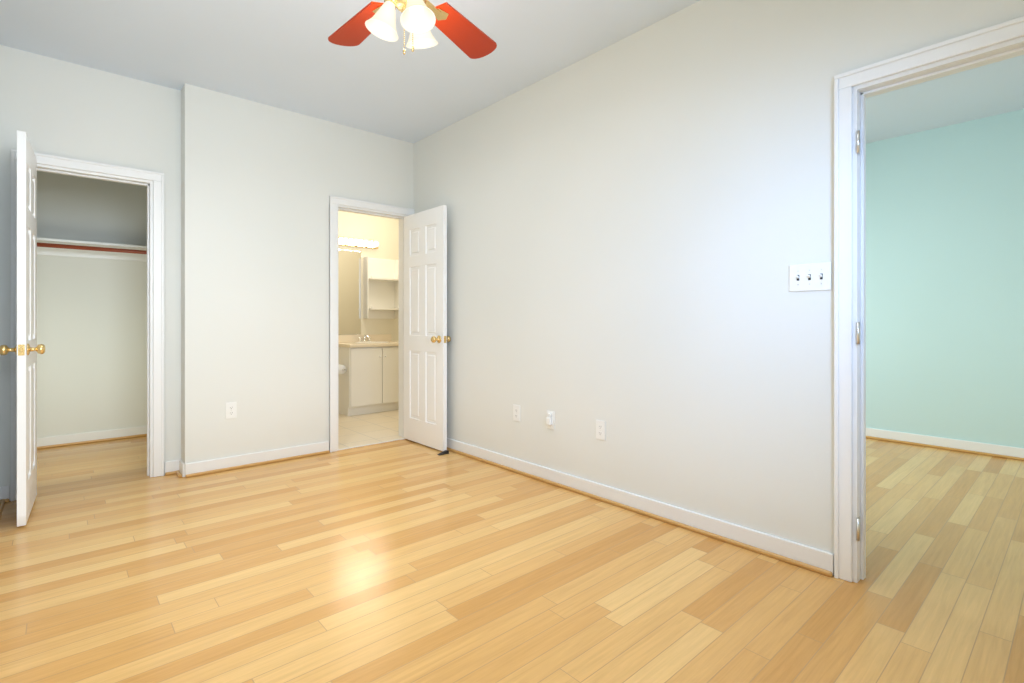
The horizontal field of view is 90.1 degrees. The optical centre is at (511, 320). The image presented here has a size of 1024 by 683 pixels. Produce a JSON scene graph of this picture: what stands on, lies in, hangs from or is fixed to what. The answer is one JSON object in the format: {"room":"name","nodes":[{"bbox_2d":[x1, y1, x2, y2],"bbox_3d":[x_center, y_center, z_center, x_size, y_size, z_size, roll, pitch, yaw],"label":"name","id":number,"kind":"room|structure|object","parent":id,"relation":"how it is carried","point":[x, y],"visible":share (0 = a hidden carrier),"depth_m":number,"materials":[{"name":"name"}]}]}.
{"room":"empty bedroom","nodes":[
{"label":"empty bedroom","id":0,"kind":"room"},
{"bbox_2d":[0,45,180,500],"bbox_3d":[-2.771,-0.280,3.317,1.039,2.700,0.120,0,0,-42],"label":"wall","id":1,"kind":"structure","parent":0,"point":[53,106],"depth_m":3.30,"materials":[{"name":"paint"}]},
{"bbox_2d":[11,149,163,500],"bbox_3d":[-2.743,0.024,3.342,0.759,2.092,0.166,0,0,-42],"label":"door frame","id":2,"kind":"structure","parent":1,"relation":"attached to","point":[87,174],"depth_m":3.50,"materials":[{"name":"white wood"}]},
{"bbox_2d":[0,130,44,526],"bbox_3d":[-2.718,0.039,2.868,0.177,2.038,0.607,0,0,-39],"label":"closet door","id":3,"kind":"structure","parent":2,"relation":"attached to","point":[26,349],"depth_m":2.66,"materials":[{"name":"white wood"}]},
{"bbox_2d":[37,171,146,437],"bbox_3d":[-3.438,-0.280,4.837,2.060,2.700,0.120,0,0,-42],"label":"wall","id":4,"kind":"structure","parent":0,"point":[92,338],"depth_m":4.51,"materials":[{"name":"paint"}]},
{"bbox_2d":[37,237,146,261],"bbox_3d":[-3.296,-0.610,4.677,1.818,0.110,0.307,0,0,-42],"label":"shelf","id":5,"kind":"object","parent":4,"relation":"attached to","point":[70,248],"depth_m":4.39,"materials":[{"name":"white wood"}]},
{"bbox_2d":[181,83,413,463],"bbox_3d":[-1.618,-0.280,4.240,1.911,2.700,0.270,0,0,-42],"label":"wall","id":6,"kind":"structure","parent":0,"point":[261,183],"depth_m":3.83,"materials":[{"name":"paint"}]},
{"bbox_2d":[226,402,236,418],"bbox_3d":[-2.028,0.645,3.690,0.071,0.116,0.008,0,0,-42],"label":"electrical outlet","id":7,"kind":"object","parent":6,"relation":"attached to","point":[231,409],"visible":1,"depth_m":3.69,"materials":[{"name":"white plastic"}]},
{"bbox_2d":[329,195,409,451],"bbox_3d":[-1.266,0.024,4.472,0.737,2.092,0.196,0,0,-42],"label":"door frame","id":8,"kind":"structure","parent":6,"relation":"attached to","point":[334,201],"depth_m":4.22,"materials":[{"name":"white wood"}]},
{"bbox_2d":[404,205,450,450],"bbox_3d":[-0.753,0.059,4.388,0.177,1.998,0.643,0,0,-42],"label":"door","id":9,"kind":"structure","parent":8,"relation":"attached to","point":[426,338],"depth_m":4.34,"materials":[{"name":"painted wood"},{"name":"brass"}]},
{"bbox_2d":[338,211,398,341],"bbox_3d":[-1.994,-0.280,6.306,2.050,2.700,0.120,0,0,-42],"label":"wall","id":10,"kind":"structure","parent":0,"point":[384,231],"depth_m":6.45,"materials":[{"name":"paint"}]},
{"bbox_2d":[338,249,360,334],"bbox_3d":[-2.023,-0.350,6.195,0.412,1.032,0.008,0,0,-42],"label":"bathroom mirror","id":11,"kind":"object","parent":10,"relation":"attached to","point":[349,292],"visible":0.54,"depth_m":6.23,"materials":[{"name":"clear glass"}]},
{"bbox_2d":[338,237,379,248],"bbox_3d":[-1.857,-0.960,6.250,0.520,0.100,0.144,0,0,-42],"label":"vanity light bar","id":12,"kind":"object","parent":10,"relation":"attached to","point":[357,242],"visible":0.98,"depth_m":6.23,"materials":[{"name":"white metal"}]},
{"bbox_2d":[363,257,398,318],"bbox_3d":[-1.612,-0.410,6.411,0.440,0.760,0.229,0,0,-42],"label":"cabinet","id":13,"kind":"object","parent":10,"relation":"attached to","point":[380,288],"depth_m":6.48,"materials":[{"name":"white wood"}]},
{"bbox_2d":[338,410,403,448],"bbox_3d":[-1.383,1.067,5.527,1.930,0.006,1.858,0,0,-42],"label":"floor","id":14,"kind":"structure","parent":0,"point":[363,427],"depth_m":5.06,"materials":[{"name":"beige tile"}]},
{"bbox_2d":[338,334,398,415],"bbox_3d":[-1.715,0.615,6.086,0.909,0.899,0.578,0,0,-42],"label":"bathroom vanity","id":15,"kind":"object","parent":14,"relation":"on","point":[368,374],"visible":0.92,"depth_m":5.86,"materials":[{"name":"white wood"}]},
{"bbox_2d":[338,438,404,449],"bbox_3d":[-1.198,1.066,4.438,0.644,0.008,0.023,0,0,-42],"label":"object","id":16,"kind":"structure","parent":0,"point":[371,444],"depth_m":4.42,"materials":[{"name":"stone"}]},
{"bbox_2d":[0,436,1023,682],"bbox_3d":[0.169,1.120,3.787,6.060,0.100,6.480,0,0,-42],"label":"floor","id":17,"kind":"structure","parent":0,"point":[402,562],"depth_m":2.09,"materials":[{"name":"brown wood"}]},
{"bbox_2d":[437,450,448,455],"bbox_3d":[-0.553,1.058,4.102,0.090,0.024,0.032,0,0,-42],"label":"wedge","id":18,"kind":"object","parent":17,"relation":"on","point":[444,452],"visible":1,"depth_m":4.10,"materials":[{"name":"black rubber"}]},
{"bbox_2d":[0,0,1023,143],"bbox_3d":[0.169,-1.680,3.787,6.060,0.100,6.480,0,0,-42],"label":"ceiling","id":19,"kind":"structure","parent":0,"point":[285,55],"depth_m":3.15,"materials":[{"name":"paint"}]},
{"bbox_2d":[328,0,496,58],"bbox_3d":[-0.445,-1.337,2.054,1.163,0.585,1.125,0,0,-42],"label":"ceiling fan","id":20,"kind":"object","parent":19,"relation":"hanging from","point":[419,19],"visible":1,"depth_m":2.18,"materials":[{"name":"red wood"}]},
{"bbox_2d":[414,0,1023,553],"bbox_3d":[0.678,-0.280,3.002,0.120,2.700,4.630,0,0,-42],"label":"wall","id":21,"kind":"structure","parent":0,"point":[640,222],"depth_m":2.71,"materials":[{"name":"paint"}]},
{"bbox_2d":[0,426,1023,576],"bbox_3d":[0.122,1.024,3.839,5.820,0.092,6.380,0,0,-42],"label":"baseboard","id":22,"kind":"structure","parent":21,"relation":"attached to","point":[799,555],"depth_m":3.50,"materials":[{"name":"white wood"}]},
{"bbox_2d":[513,404,519,421],"bbox_3d":[0.033,0.655,3.633,0.008,0.116,0.071,0,0,-42],"label":"electrical outlet","id":23,"kind":"object","parent":21,"relation":"attached to","point":[516,412],"visible":1,"depth_m":3.63,"materials":[{"name":"white plastic"}]},
{"bbox_2d":[546,411,554,428],"bbox_3d":[0.248,0.655,3.376,0.028,0.116,0.071,0,0,-42],"label":"electrical outlet","id":24,"kind":"object","parent":21,"relation":"attached to","point":[550,420],"visible":1,"depth_m":3.37,"materials":[{"name":"white plastic"}]},
{"bbox_2d":[596,420,604,440],"bbox_3d":[0.532,0.655,3.070,0.008,0.116,0.071,0,0,-42],"label":"electrical outlet","id":25,"kind":"object","parent":21,"relation":"attached to","point":[600,429],"visible":1,"depth_m":3.07,"materials":[{"name":"white plastic"}]},
{"bbox_2d":[789,262,830,291],"bbox_3d":[1.286,-0.190,2.212,0.020,0.118,0.165,0,0,-42],"label":"switch plate","id":26,"kind":"object","parent":21,"relation":"attached to","point":[811,277],"visible":1,"depth_m":2.21,"materials":[{"name":"white plastic"}]},
{"bbox_2d":[834,16,1023,582],"bbox_3d":[1.724,0.024,1.824,0.166,2.092,0.964,0,0,-42],"label":"door frame","id":27,"kind":"structure","parent":21,"relation":"attached to","point":[846,82],"depth_m":2.10,"materials":[{"name":"white wood"}]},
{"bbox_2d":[866,109,1023,447],"bbox_3d":[3.293,-0.280,4.741,0.120,2.700,3.520,0,0,-42],"label":"wall","id":28,"kind":"structure","parent":0,"point":[944,281],"depth_m":4.26,"materials":[{"name":"paint"}]}
]}

